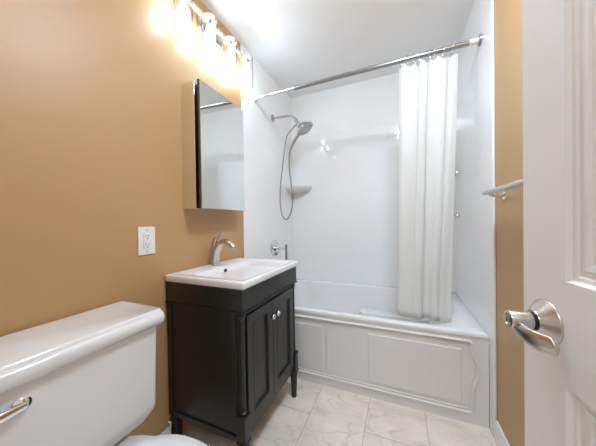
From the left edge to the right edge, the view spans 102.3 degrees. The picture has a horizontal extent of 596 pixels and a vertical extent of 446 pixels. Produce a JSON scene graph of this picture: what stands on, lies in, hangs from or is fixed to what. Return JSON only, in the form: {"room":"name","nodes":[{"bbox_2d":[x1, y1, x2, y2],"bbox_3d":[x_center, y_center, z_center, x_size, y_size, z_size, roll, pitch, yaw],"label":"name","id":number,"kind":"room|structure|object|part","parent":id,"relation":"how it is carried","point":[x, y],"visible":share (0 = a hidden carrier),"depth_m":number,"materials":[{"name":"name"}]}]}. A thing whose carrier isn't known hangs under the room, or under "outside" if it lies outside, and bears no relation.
{"room":"bathroom","nodes":[
{"label":"bathroom","id":0,"kind":"room"},
{"bbox_2d":[0,0,243,435],"bbox_3d":[-0.601,-0.103,1.447,0.100,2.426,2.701,-1,1,23],"label":"wall","id":1,"kind":"structure","parent":0,"point":[91,156],"depth_m":0.93,"materials":[{"name":"brown paint"}]},
{"bbox_2d":[138,227,154,255],"bbox_3d":[-0.689,0.081,1.095,0.009,0.127,0.080,-1,1,23],"label":"wall outlet","id":2,"kind":"object","parent":1,"relation":"attached to","point":[146,235],"visible":1,"depth_m":1.09,"materials":[{"name":"white plastic"}]},
{"bbox_2d":[143,233,150,248],"bbox_3d":[-0.687,0.081,1.094,0.004,0.068,0.034,-1,1,23],"label":"receptacle","id":3,"kind":"object","parent":2,"relation":"attached to","point":[146,236],"depth_m":1.09,"materials":[{"name":"white plastic"}]},
{"bbox_2d":[160,430,168,434],"bbox_3d":[-0.699,1.065,1.040,0.013,0.102,1.614,-1,1,23],"label":"baseboard","id":4,"kind":"structure","parent":1,"relation":"attached to","point":[164,431],"depth_m":1.17,"materials":[{"name":"white paint"}]},
{"bbox_2d":[181,79,244,210],"bbox_3d":[-0.482,-0.411,1.442,0.127,0.667,0.399,-1,1,23],"label":"upper cabinet","id":5,"kind":"object","parent":1,"relation":"attached to","point":[212,125],"visible":1,"depth_m":1.31,"materials":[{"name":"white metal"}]},
{"bbox_3d":[-0.441,-0.412,1.425,0.013,0.667,0.396,-1,1,21],"label":"door","id":6,"kind":"part","parent":5,"relation":"part of","materials":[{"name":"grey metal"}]},
{"bbox_2d":[177,0,252,79],"bbox_3d":[-0.486,-1.087,1.452,0.130,0.280,0.670,-1,1,23],"label":"vanity light","id":7,"kind":"object","parent":1,"relation":"attached to","point":[206,21],"visible":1,"depth_m":1.40,"materials":[{"name":"white glass"}]},
{"bbox_3d":[-0.572,-1.060,1.196,0.061,0.101,0.061,-1,1,23],"label":"bulb","id":8,"kind":"part","parent":7,"relation":"part of","materials":[{"name":"white glass"}]},
{"bbox_2d":[201,12,216,26],"bbox_3d":[-0.503,-1.147,1.361,0.088,0.073,0.088,-1,1,23],"label":"socket","id":9,"kind":"object","parent":7,"relation":"attached to","point":[207,18],"depth_m":1.35,"materials":[{"name":"silver metal"}]},
{"bbox_3d":[-0.502,-1.062,1.362,0.061,0.101,0.061,-1,1,23],"label":"bulb","id":10,"kind":"part","parent":7,"relation":"part of","materials":[{"name":"white glass"}]},
{"bbox_3d":[-0.538,-1.176,1.473,0.018,0.100,0.200,-1,1,23],"label":"plate","id":11,"kind":"part","parent":7,"relation":"part of","materials":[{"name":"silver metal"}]},
{"bbox_2d":[223,35,236,48],"bbox_3d":[-0.433,-1.150,1.527,0.088,0.073,0.088,-1,1,23],"label":"socket","id":12,"kind":"object","parent":7,"relation":"attached to","point":[228,40],"depth_m":1.51,"materials":[{"name":"silver metal"}]},
{"bbox_3d":[-0.432,-1.065,1.527,0.061,0.101,0.061,-1,1,23],"label":"bulb","id":13,"kind":"part","parent":7,"relation":"part of","materials":[{"name":"white glass"}]},
{"bbox_2d":[240,54,252,64],"bbox_3d":[-0.363,-1.153,1.692,0.088,0.073,0.088,-1,1,23],"label":"socket","id":14,"kind":"object","parent":7,"relation":"attached to","point":[246,58],"depth_m":1.68,"materials":[{"name":"silver metal"}]},
{"bbox_3d":[-0.362,-1.068,1.693,0.061,0.101,0.061,-1,1,23],"label":"bulb","id":15,"kind":"part","parent":7,"relation":"part of","materials":[{"name":"white glass"}]},
{"bbox_2d":[240,43,292,259],"bbox_3d":[-0.235,-0.116,2.176,0.008,2.426,0.872,-1,1,23],"label":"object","id":16,"kind":"structure","parent":1,"relation":"attached to","point":[264,139],"depth_m":2.06,"materials":[{"name":"white plastic"}]},
{"bbox_2d":[271,115,312,219],"bbox_3d":[-0.055,-0.509,2.094,0.395,0.964,0.152,-1,1,23],"label":"shower fixture","id":17,"kind":"object","parent":1,"relation":"attached to","point":[303,127],"visible":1,"depth_m":2.10,"materials":[{"name":"silver metal"}]},
{"bbox_3d":[-0.121,-0.929,2.140,0.241,0.072,0.020,-1,1,27],"label":"arm","id":18,"kind":"part","parent":17,"relation":"part of","materials":[{"name":"silver metal"}]},
{"bbox_3d":[-0.025,-0.687,2.066,0.138,0.200,0.035,-1,1,23],"label":"hand shower handle","id":19,"kind":"part","parent":17,"relation":"part of","materials":[{"name":"silver metal"}]},
{"bbox_2d":[252,33,482,101],"bbox_3d":[0.335,-1.008,1.628,1.487,0.070,0.060,-1,1,23],"label":"curtain rod","id":20,"kind":"object","parent":1,"relation":"attached to","point":[478,40],"visible":1,"depth_m":1.54,"materials":[{"name":"silver metal"}]},
{"label":"curtain ring","id":21,"kind":"object","parent":20,"relation":"hanging from","visible":0},
{"bbox_2d":[398,53,457,321],"bbox_3d":[0.785,-0.201,1.463,0.344,1.581,0.059,-1,1,24],"label":"shower curtain","id":22,"kind":"object","parent":21,"relation":"hanging from","point":[428,90],"visible":1,"depth_m":1.46,"materials":[{"name":"fabric"}]},
{"bbox_2d":[271,239,286,259],"bbox_3d":[-0.155,0.244,2.181,0.126,0.188,0.156,-1,1,23],"label":"shower valve","id":23,"kind":"object","parent":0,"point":[275,248],"visible":0.95,"depth_m":2.17,"materials":[{"name":"silver metal"}]},
{"bbox_3d":[-0.157,0.234,2.182,0.105,0.054,0.054,-1,1,23],"label":"stem","id":24,"kind":"part","parent":23,"relation":"part of","materials":[{"name":"silver metal"}]},
{"bbox_3d":[-0.105,0.265,2.161,0.019,0.145,0.019,-1,1,23],"label":"handle","id":25,"kind":"part","parent":23,"relation":"part of","materials":[{"name":"silver metal"}]},
{"bbox_2d":[201,0,473,97],"bbox_3d":[-0.134,-1.364,0.523,1.707,0.100,4.001,-1,1,23],"label":"ceiling","id":26,"kind":"structure","parent":0,"point":[296,42],"depth_m":1.68,"materials":[{"name":"white paint"}]},
{"bbox_2d":[183,376,496,445],"bbox_3d":[-0.094,1.161,0.548,1.707,0.100,4.001,-1,1,23],"label":"floor","id":27,"kind":"structure","parent":0,"point":[319,414],"depth_m":1.30,"materials":[{"name":"tile"}]},
{"bbox_2d":[0,301,208,445],"bbox_3d":[-0.471,0.718,0.632,0.727,0.797,0.488,-1,1,23],"label":"toilet","id":28,"kind":"object","parent":27,"relation":"on","point":[88,378],"visible":1,"depth_m":0.70,"materials":[{"name":"white ceramic"}]},
{"bbox_3d":[-0.654,0.430,0.528,0.015,0.025,0.081,-1,1,19],"label":"lever arm","id":29,"kind":"part","parent":28,"relation":"part of","materials":[{"name":"silver metal"}]},
{"bbox_3d":[-0.651,0.431,0.565,0.016,0.037,0.037,-1,1,23],"label":"flush lever","id":30,"kind":"part","parent":28,"relation":"part of","materials":[{"name":"silver metal"}]},
{"bbox_3d":[-0.705,0.547,0.728,0.216,0.347,0.451,-1,1,23],"label":"tank","id":31,"kind":"part","parent":28,"relation":"part of","materials":[{"name":"white ceramic"}]},
{"bbox_3d":[-0.698,0.351,0.722,0.247,0.059,0.488,-1,1,23],"label":"tank lid","id":32,"kind":"part","parent":28,"relation":"part of","materials":[{"name":"white ceramic"}]},
{"bbox_3d":[-0.425,0.924,0.616,0.610,0.383,0.367,-1,1,23],"label":"bowl","id":33,"kind":"part","parent":28,"relation":"part of","materials":[{"name":"white ceramic"}]},
{"bbox_3d":[-0.359,0.703,0.585,0.484,0.020,0.379,-1,1,23],"label":"seat","id":34,"kind":"part","parent":28,"relation":"part of","materials":[{"name":"white ceramic"}]},
{"bbox_2d":[165,418,172,433],"bbox_3d":[-0.605,1.022,1.131,0.028,0.184,0.036,-1,1,23],"label":"valve","id":35,"kind":"object","parent":27,"relation":"on","point":[169,425],"visible":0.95,"depth_m":1.13,"materials":[{"name":"silver metal"}]},
{"bbox_2d":[165,267,298,445],"bbox_3d":[-0.314,0.694,1.358,0.480,0.826,0.589,-1,1,23],"label":"vanity cabinet","id":36,"kind":"object","parent":27,"relation":"on","point":[231,352],"visible":0.98,"depth_m":1.12,"materials":[{"name":"black paint"}]},
{"bbox_3d":[-0.443,0.668,1.107,0.439,0.556,0.007,-1,1,23],"label":"frame","id":37,"kind":"part","parent":36,"relation":"part of","materials":[{"name":"black paint"}]},
{"bbox_2d":[165,257,297,289],"bbox_3d":[-0.326,0.303,1.359,0.466,0.112,0.589,-1,1,23],"label":"sink","id":38,"kind":"object","parent":36,"relation":"in","point":[239,273],"visible":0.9,"depth_m":1.28,"materials":[{"name":"white ceramic"}]},
{"bbox_2d":[211,233,235,265],"bbox_3d":[-0.441,0.156,1.410,0.180,0.191,0.054,-1,1,23],"label":"faucet","id":39,"kind":"object","parent":38,"relation":"on","point":[216,247],"visible":1,"depth_m":1.41,"materials":[{"name":"silver metal"}]},
{"bbox_3d":[-0.328,0.380,1.359,0.460,0.010,0.589,-1,1,23],"label":"cornice","id":40,"kind":"part","parent":36,"relation":"part of","materials":[{"name":"black paint"}]},
{"bbox_3d":[-0.181,0.654,1.157,0.020,0.498,0.226,-1,1,23],"label":"door","id":41,"kind":"part","parent":36,"relation":"part of","materials":[{"name":"black paint"}]},
{"bbox_3d":[-0.140,0.392,1.278,0.011,0.018,0.510,-1,1,23],"label":"rail","id":42,"kind":"part","parent":36,"relation":"part of","materials":[{"name":"black paint"}]},
{"bbox_3d":[-0.132,0.922,1.283,0.011,0.035,0.510,-1,1,23],"label":"rail","id":43,"kind":"part","parent":36,"relation":"part of","materials":[{"name":"black paint"}]},
{"bbox_3d":[-0.086,0.650,1.383,0.020,0.498,0.258,-1,1,23],"label":"door","id":44,"kind":"part","parent":36,"relation":"part of","materials":[{"name":"black paint"}]},
{"bbox_2d":[294,279,488,427],"bbox_3d":[0.480,0.841,1.920,1.482,0.496,0.811,-1,1,23],"label":"bathtub","id":45,"kind":"object","parent":27,"relation":"on","point":[349,337],"visible":0.9,"depth_m":1.48,"materials":[{"name":"white ceramic"}]},
{"bbox_3d":[-0.056,0.849,1.715,0.495,0.304,0.008,-1,1,23],"label":"apron panel","id":46,"kind":"part","parent":45,"relation":"part of","materials":[{"name":"white plastic"}]},
{"bbox_3d":[0.307,0.840,1.563,1.401,0.368,0.008,-1,1,23],"label":"apron moulding","id":47,"kind":"part","parent":45,"relation":"part of","materials":[{"name":"white plastic"}]},
{"bbox_3d":[0.318,0.841,1.559,1.423,0.402,0.020,-1,1,23],"label":"apron moulding","id":48,"kind":"part","parent":45,"relation":"part of","materials":[{"name":"white plastic"}]},
{"bbox_2d":[294,279,488,338],"bbox_3d":[0.481,0.788,1.923,1.482,0.391,0.804,-1,1,23],"label":"basin","id":49,"kind":"object","parent":45,"relation":"in","point":[323,309],"depth_m":1.65,"materials":[{"name":"white ceramic"}]},
{"bbox_3d":[0.839,0.832,2.080,0.600,0.100,0.110,-1,1,23],"label":"armrest","id":50,"kind":"part","parent":45,"relation":"part of","materials":[{"name":"white ceramic"}]},
{"bbox_3d":[0.669,0.841,1.409,0.495,0.304,0.008,-1,1,23],"label":"apron panel","id":51,"kind":"part","parent":45,"relation":"part of","materials":[{"name":"white plastic"}]},
{"bbox_2d":[290,73,455,292],"bbox_3d":[0.645,-0.131,2.332,1.707,2.426,0.100,-1,1,23],"label":"wall","id":52,"kind":"structure","parent":0,"point":[345,228],"depth_m":2.33,"materials":[{"name":"white tile"}]},
{"bbox_2d":[285,185,311,193],"bbox_3d":[0.007,-0.342,2.454,0.225,0.065,0.165,-1,1,23],"label":"corner shelf","id":53,"kind":"object","parent":52,"relation":"attached to","point":[298,189],"visible":0.93,"depth_m":2.42,"materials":[{"name":"white plastic"}]},
{"bbox_2d":[494,0,524,445],"bbox_3d":[0.879,-0.120,0.822,0.100,2.426,2.701,-1,1,23],"label":"wall","id":54,"kind":"structure","parent":0,"point":[507,13],"depth_m":1.04,"materials":[{"name":"brown paint"}]},
{"bbox_2d":[455,0,496,435],"bbox_3d":[1.144,-0.132,1.594,0.012,2.426,0.872,-1,1,23],"label":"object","id":55,"kind":"structure","parent":54,"relation":"attached to","point":[475,227],"depth_m":1.40,"materials":[{"name":"white tile"}]},
{"bbox_2d":[494,420,509,445],"bbox_3d":[0.677,1.049,0.458,0.013,0.102,1.614,-1,1,23],"label":"baseboard","id":56,"kind":"structure","parent":54,"relation":"attached to","point":[500,439],"depth_m":1.15,"materials":[{"name":"white paint"}]},
{"bbox_2d":[482,179,522,199],"bbox_3d":[0.780,-0.122,0.821,0.081,0.048,0.684,-1,1,23],"label":"towel bar","id":57,"kind":"object","parent":54,"relation":"attached to","point":[518,183],"visible":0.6,"depth_m":0.96,"materials":[{"name":"white metal"}]},
{"bbox_3d":[0.903,-0.128,1.098,0.059,0.026,0.015,-1,1,23],"label":"post","id":58,"kind":"part","parent":57,"relation":"part of","materials":[{"name":"silver metal"}]},
{"bbox_3d":[0.932,-0.123,1.086,0.009,0.040,0.040,-1,1,23],"label":"wall plate","id":59,"kind":"part","parent":57,"relation":"part of","materials":[{"name":"silver metal"}]},
{"bbox_3d":[-0.367,-0.092,-0.064,1.507,2.426,0.100,-1,1,23],"label":"wall","id":60,"kind":"structure","parent":0,"visible":0},
{"bbox_2d":[503,0,595,445],"bbox_3d":[0.309,0.089,0.089,0.143,2.020,0.710,-1,1,19],"label":"door","id":61,"kind":"structure","parent":60,"relation":"in","point":[556,326],"depth_m":0.35,"materials":[{"name":"white paint"}]},
{"bbox_3d":[0.348,0.169,0.359,0.018,0.030,0.076,-1,1,9],"label":"lever","id":62,"kind":"part","parent":61,"relation":"part of","materials":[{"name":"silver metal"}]},
{"bbox_3d":[0.382,0.155,0.380,0.018,0.069,0.069,-1,1,15],"label":"handle","id":63,"kind":"part","parent":61,"relation":"part of","materials":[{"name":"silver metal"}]}
]}

